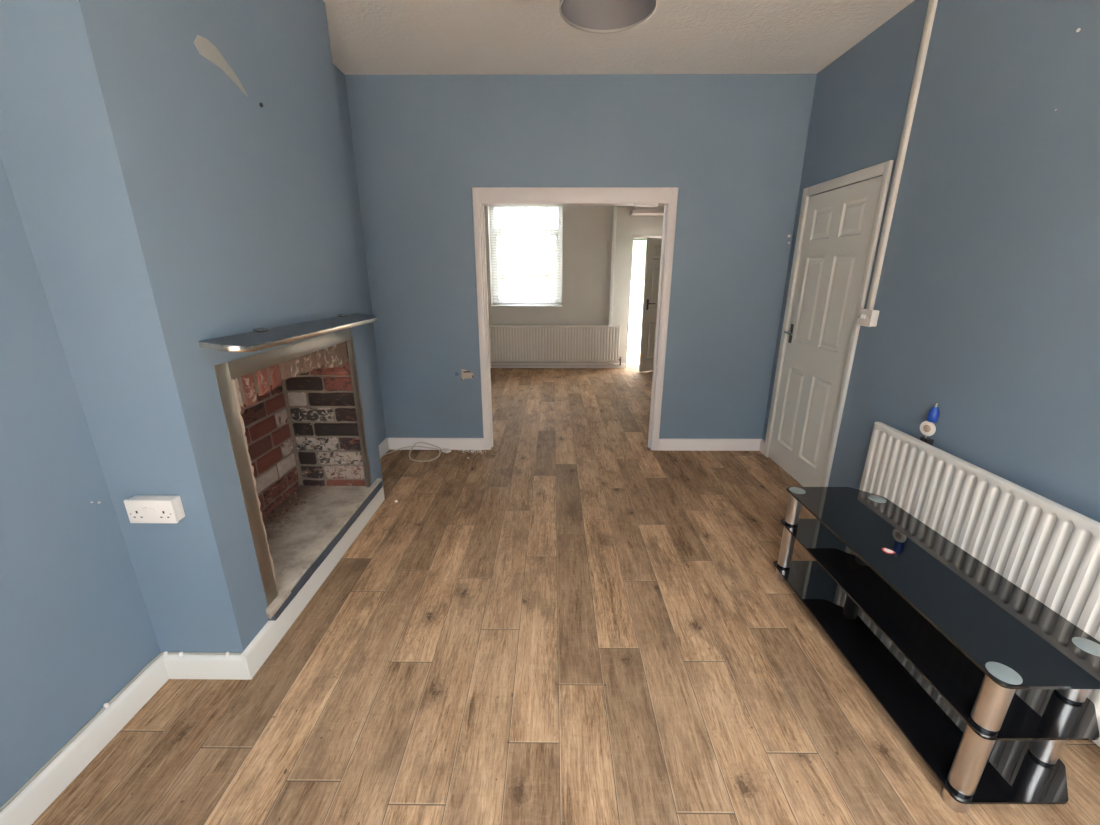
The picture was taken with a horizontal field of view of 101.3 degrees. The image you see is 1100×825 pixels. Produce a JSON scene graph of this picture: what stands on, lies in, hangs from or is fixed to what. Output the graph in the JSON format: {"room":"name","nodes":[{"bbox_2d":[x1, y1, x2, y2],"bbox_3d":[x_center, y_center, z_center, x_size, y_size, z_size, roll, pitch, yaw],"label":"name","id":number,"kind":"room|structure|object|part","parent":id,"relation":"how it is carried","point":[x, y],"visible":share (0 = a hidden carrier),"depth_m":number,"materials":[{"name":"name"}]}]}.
{"room":"living room","nodes":[
{"label":"living room","id":0,"kind":"room"},
{"bbox_2d":[0,0,384,652],"bbox_3d":[-1.480,-0.534,2.012,0.690,2.778,1.450,0,17,0],"label":"wall","id":1,"kind":"structure","parent":0,"point":[175,169],"depth_m":1.47,"materials":[{"name":"blue paint"}]},
{"bbox_2d":[124,495,184,522],"bbox_3d":[-1.307,0.320,1.493,0.156,0.085,0.046,0,17,0],"label":"double socket","id":2,"kind":"object","parent":1,"relation":"attached to","point":[139,508],"visible":1,"depth_m":1.48,"materials":[{"name":"white plastic"}]},
{"bbox_2d":[163,654,250,679],"bbox_3d":[-1.292,0.962,1.708,0.314,0.104,0.018,0,17,0],"label":"baseboard","id":3,"kind":"structure","parent":1,"relation":"attached to","point":[185,666],"depth_m":1.70,"materials":[{"name":"white paint"}]},
{"bbox_2d":[199,313,376,351],"bbox_3d":[-1.078,-0.395,2.078,0.143,0.064,1.247,0,17,0],"label":"mantel shelf","id":4,"kind":"object","parent":1,"relation":"attached to","point":[261,338],"visible":1,"depth_m":1.78,"materials":[{"name":"metal"}]},
{"bbox_2d":[214,328,382,620],"bbox_3d":[-1.377,0.110,2.234,0.528,1.184,1.244,0,17,0],"label":"fireplace","id":5,"kind":"object","parent":1,"relation":"attached to","point":[293,413],"visible":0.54,"depth_m":2.53,"materials":[{"name":"brick"}]},
{"bbox_2d":[241,486,384,678],"bbox_3d":[-1.138,0.747,2.374,0.018,0.117,1.419,0,17,0],"label":"baseboard","id":6,"kind":"structure","parent":1,"relation":"attached to","point":[270,635],"depth_m":2.05,"materials":[{"name":"white paint"}]},
{"bbox_2d":[0,63,385,807],"bbox_3d":[-1.662,-0.356,1.442,0.456,2.778,4.582,0,17,0],"label":"wall","id":7,"kind":"structure","parent":0,"point":[76,628],"depth_m":1.32,"materials":[{"name":"blue paint"}]},
{"bbox_2d":[0,655,168,824],"bbox_3d":[-1.465,1.251,0.780,0.018,0.104,1.964,0,17,0],"label":"baseboard","id":8,"kind":"structure","parent":7,"relation":"attached to","point":[55,778],"depth_m":1.40,"materials":[{"name":"white paint"}]},
{"bbox_2d":[0,651,241,811],"bbox_3d":[-1.314,1.175,0.818,0.318,0.019,1.842,0,17,0],"label":"cable","id":9,"kind":"object","parent":7,"relation":"attached to","point":[106,705],"visible":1,"depth_m":1.48,"materials":[{"name":"white plastic"}]},
{"bbox_2d":[379,438,388,458],"bbox_3d":[-1.413,0.397,3.516,0.018,0.104,0.868,0,17,0],"label":"baseboard","id":10,"kind":"structure","parent":7,"relation":"attached to","point":[384,446],"depth_m":3.81,"materials":[{"name":"white paint"}]},
{"bbox_2d":[32,353,1099,824],"bbox_3d":[0.209,0.526,3.283,4.000,0.001,11.267,0,17,0],"label":"floor","id":11,"kind":"structure","parent":0,"point":[569,620],"depth_m":1.71,"materials":[{"name":"brown wood"}]},
{"bbox_2d":[381,442,450,461],"bbox_3d":[-1.210,0.342,3.743,0.744,0.076,0.378,-11,21,-33],"label":"lead","id":12,"kind":"object","parent":11,"relation":"on","point":[445,450],"visible":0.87,"depth_m":3.87,"materials":[{"name":"white plastic"}]},
{"bbox_2d":[460,449,485,453],"bbox_3d":[-0.665,0.337,3.869,0.236,0.010,0.099,0,17,0],"label":"crumbs","id":13,"kind":"object","parent":11,"relation":"on","point":[468,449],"visible":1,"depth_m":3.88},
{"bbox_2d":[773,487,1099,812],"bbox_3d":[1.347,0.756,1.737,0.420,0.484,1.108,0,17,0],"label":"tv stand","id":14,"kind":"object","parent":11,"relation":"on","point":[989,684],"visible":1,"depth_m":1.44,"materials":[{"name":"black glass"}]},
{"bbox_3d":[1.181,0.611,2.230,0.059,0.467,0.059,0,17,0],"label":"leg","id":15,"kind":"part","parent":14,"relation":"part of","materials":[{"name":"metal"}]},
{"bbox_2d":[882,547,895,553],"bbox_3d":[1.265,0.518,1.690,0.035,0.002,0.038,-6,18,-17],"label":"sticker","id":16,"kind":"object","parent":14,"relation":"on","point":[884,549],"visible":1,"depth_m":1.68,"materials":[{"name":"white paper"}]},
{"bbox_2d":[773,561,1067,803],"bbox_3d":[1.347,0.931,1.792,0.420,0.007,1.108,0,17,0],"label":"shelf","id":17,"kind":"object","parent":14,"relation":"attached to","point":[1012,773],"depth_m":1.54,"materials":[{"name":"black glass"}]},
{"bbox_2d":[781,519,1099,739],"bbox_3d":[1.348,0.699,1.719,0.420,0.007,1.108,0,17,0],"label":"shelf","id":18,"kind":"object","parent":14,"relation":"attached to","point":[1032,714],"depth_m":1.43,"materials":[{"name":"black glass"}]},
{"bbox_2d":[786,487,1099,688],"bbox_3d":[1.348,0.531,1.667,0.420,0.009,1.108,0,17,0],"label":"shelf","id":19,"kind":"object","parent":14,"relation":"attached to","point":[1019,642],"depth_m":1.44,"materials":[{"name":"black glass"}]},
{"bbox_3d":[1.182,0.916,1.250,0.059,0.467,0.059,0,17,0],"label":"leg","id":20,"kind":"part","parent":14,"relation":"part of","materials":[{"name":"metal"}]},
{"bbox_3d":[1.506,0.891,1.332,0.059,0.467,0.059,0,17,0],"label":"leg","id":21,"kind":"part","parent":14,"relation":"part of","materials":[{"name":"metal"}]},
{"bbox_2d":[484,206,663,362],"bbox_3d":[0.282,-2.083,6.979,3.660,2.778,0.280,0,17,0],"label":"wall","id":22,"kind":"structure","parent":0,"point":[586,230],"depth_m":6.82,"materials":[{"name":"beige paint"}]},
{"bbox_2d":[489,206,562,306],"bbox_3d":[-0.360,-2.383,6.866,1.093,1.503,0.257,0,17,0],"label":"window","id":23,"kind":"structure","parent":22,"relation":"in","point":[493,305],"depth_m":6.89,"materials":[{"name":"white plastic"}]},
{"bbox_2d":[489,206,561,303],"bbox_3d":[-0.360,-2.385,6.797,1.077,1.457,0.048,0,17,0],"label":"blind","id":24,"kind":"object","parent":23,"relation":"attached to","point":[525,208],"visible":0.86,"depth_m":6.84,"materials":[{"name":"white plastic"}]},
{"bbox_3d":[-0.360,-2.370,6.791,0.776,1.423,0.003,0,17,0],"label":"ladder cord","id":25,"kind":"part","parent":24,"relation":"part of","materials":[{"name":"white"}]},
{"bbox_3d":[-0.361,-1.698,7.016,1.069,0.014,0.025,0,17,0],"label":"rail","id":26,"kind":"part","parent":24,"relation":"part of","materials":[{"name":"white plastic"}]},
{"bbox_3d":[-0.360,-1.667,7.058,1.093,0.022,0.197,0,17,0],"label":"sill","id":27,"kind":"part","parent":23,"relation":"part of","materials":[{"name":"white plastic"}]},
{"bbox_2d":[489,325,620,365],"bbox_3d":[-0.060,-1.047,7.113,2.380,0.645,0.082,0,17,0],"label":"radiator","id":28,"kind":"object","parent":22,"relation":"attached to","point":[508,343],"visible":0.87,"depth_m":7.07,"materials":[{"name":"metal"}]},
{"bbox_2d":[490,363,625,367],"bbox_3d":[-0.168,-0.755,7.241,2.765,0.085,0.018,0,17,0],"label":"baseboard","id":29,"kind":"structure","parent":22,"relation":"attached to","point":[623,365],"depth_m":7.23,"materials":[{"name":"white wood"}]},
{"bbox_2d":[608,206,616,325],"bbox_3d":[0.941,-2.083,6.804,0.056,2.673,0.045,0,17,0],"label":"pipe boxing","id":30,"kind":"object","parent":22,"relation":"attached to","point":[614,220],"visible":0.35,"depth_m":6.74,"materials":[{"name":"white paint"}]},
{"bbox_2d":[626,235,661,371],"bbox_3d":[1.658,-1.649,6.914,0.884,1.990,0.663,0,17,0],"label":"door","id":31,"kind":"structure","parent":22,"relation":"in","point":[654,242],"depth_m":6.67,"materials":[{"name":"white paint"}]},
{"bbox_2d":[630,206,663,214],"bbox_3d":[1.636,-3.080,6.380,0.950,0.516,0.250,0,17,0],"label":"bulkhead","id":32,"kind":"object","parent":22,"relation":"attached to","point":[659,210],"visible":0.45,"depth_m":6.35,"materials":[{"name":"beige paint"}]},
{"bbox_2d":[345,74,816,438],"bbox_3d":[0.226,-1.018,3.566,4.200,2.778,0.106,0,17,0],"label":"wall","id":33,"kind":"structure","parent":0,"point":[733,146],"depth_m":3.33,"materials":[{"name":"blue paint"}]},
{"bbox_2d":[388,438,483,449],"bbox_3d":[-0.987,0.272,3.919,0.828,0.104,0.018,0,17,0],"label":"baseboard","id":34,"kind":"structure","parent":33,"relation":"attached to","point":[394,443],"depth_m":3.91,"materials":[{"name":"white wood"}]},
{"bbox_2d":[472,187,677,449],"bbox_3d":[0.184,-0.679,3.671,1.511,2.069,0.132,0,17,0],"label":"door frame","id":35,"kind":"structure","parent":33,"relation":"attached to","point":[667,197],"depth_m":3.44,"materials":[{"name":"white wood"}]},
{"bbox_2d":[658,439,761,450],"bbox_3d":[1.384,0.278,3.904,0.892,0.104,0.018,0,17,0],"label":"baseboard","id":36,"kind":"structure","parent":33,"relation":"attached to","point":[664,444],"depth_m":3.90,"materials":[{"name":"white wood"}]},
{"bbox_2d":[323,0,913,74],"bbox_3d":[0.224,-2.255,2.618,4.200,0.150,7.985,0,17,0],"label":"ceiling","id":37,"kind":"structure","parent":0,"point":[367,37],"depth_m":2.61,"materials":[{"name":"white paint"}]},
{"bbox_2d":[559,0,657,32],"bbox_3d":[0.190,-1.546,1.402,0.318,0.479,0.318,0,17,0],"label":"pendant lamp","id":38,"kind":"object","parent":37,"relation":"hanging from","point":[592,16],"visible":1,"depth_m":1.59,"materials":[{"name":"grey fabric"}]},
{"bbox_2d":[762,0,1099,521],"bbox_3d":[1.912,-0.346,1.419,0.206,2.778,4.582,0,17,0],"label":"wall","id":39,"kind":"structure","parent":0,"point":[987,300],"depth_m":1.89,"materials":[{"name":"blue paint"}]},
{"bbox_2d":[759,440,764,453],"bbox_3d":[1.821,0.294,3.853,0.018,0.104,0.081,0,17,0],"label":"baseboard","id":40,"kind":"structure","parent":39,"relation":"attached to","point":[762,443],"depth_m":3.85,"materials":[{"name":"white wood"}]},
{"bbox_2d":[763,160,893,486],"bbox_3d":[1.813,-0.491,3.110,0.092,2.047,0.871,0,17,0],"label":"door","id":41,"kind":"structure","parent":39,"relation":"in","point":[838,230],"depth_m":3.01,"materials":[{"name":"white paint"}]},
{"bbox_3d":[1.820,-0.596,3.408,0.006,0.140,0.037,0,17,0],"label":"handle","id":42,"kind":"part","parent":41,"relation":"part of","materials":[{"name":"metal"}]},
{"bbox_2d":[856,309,878,326],"bbox_3d":[1.800,-0.538,2.559,0.046,0.092,0.116,0,17,0],"label":"light switch","id":43,"kind":"object","parent":39,"relation":"attached to","point":[868,318],"visible":1,"depth_m":2.53,"materials":[{"name":"white plastic"}]},
{"bbox_2d":[866,0,937,309],"bbox_3d":[1.815,-1.301,2.340,0.018,1.504,0.037,0,17,0],"label":"pipe","id":44,"kind":"object","parent":39,"relation":"attached to","point":[930,14],"visible":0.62,"depth_m":2.31,"materials":[{"name":"beige plastic"}]},
{"bbox_2d":[859,422,1099,739],"bbox_3d":[1.771,0.622,1.779,0.082,0.714,1.655,0,17,0],"label":"radiator","id":45,"kind":"object","parent":39,"relation":"attached to","point":[1048,549],"visible":0.5,"depth_m":1.74,"materials":[{"name":"metal"}]},
{"bbox_2d":[920,403,939,444],"bbox_3d":[1.798,0.054,2.132,0.042,0.209,0.070,0,17,0],"label":"ornament","id":46,"kind":"object","parent":45,"relation":"on","point":[927,428],"visible":0.96,"depth_m":2.12,"materials":[{"name":"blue plastic"}]},
{"bbox_2d":[927,407,939,422],"bbox_3d":[1.798,0.007,2.113,0.042,0.074,0.042,0,17,0],"label":"bottle","id":47,"kind":"object","parent":46,"relation":"on","point":[933,414],"depth_m":2.10,"materials":[{"name":"blue plastic"}]},
{"bbox_2d":[1092,740,1099,746],"bbox_3d":[1.802,1.060,1.402,0.018,0.104,3.310,0,17,0],"label":"baseboard","id":48,"kind":"structure","parent":39,"relation":"attached to","point":[1097,742],"depth_m":1.48,"materials":[{"name":"white paint"}]},
{"label":"outside","id":49,"kind":"structure","parent":0,"visible":0},
{"bbox_2d":[627,348,639,357],"bbox_3d":[0.582,-2.009,11.639,13.000,0.100,8.575,0,17,0],"label":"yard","id":50,"kind":"structure","parent":49,"point":[630,351],"depth_m":8.78,"materials":[{"name":"white"}]},
{"bbox_2d":[499,281,643,347],"bbox_3d":[0.066,-1.999,9.223,12.000,1.320,0.200,0,17,0],"label":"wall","id":51,"kind":"structure","parent":50,"relation":"on","point":[637,287],"depth_m":9.03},
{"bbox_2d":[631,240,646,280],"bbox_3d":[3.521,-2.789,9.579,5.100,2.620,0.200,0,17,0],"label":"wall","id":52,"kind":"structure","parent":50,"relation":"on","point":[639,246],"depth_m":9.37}
]}

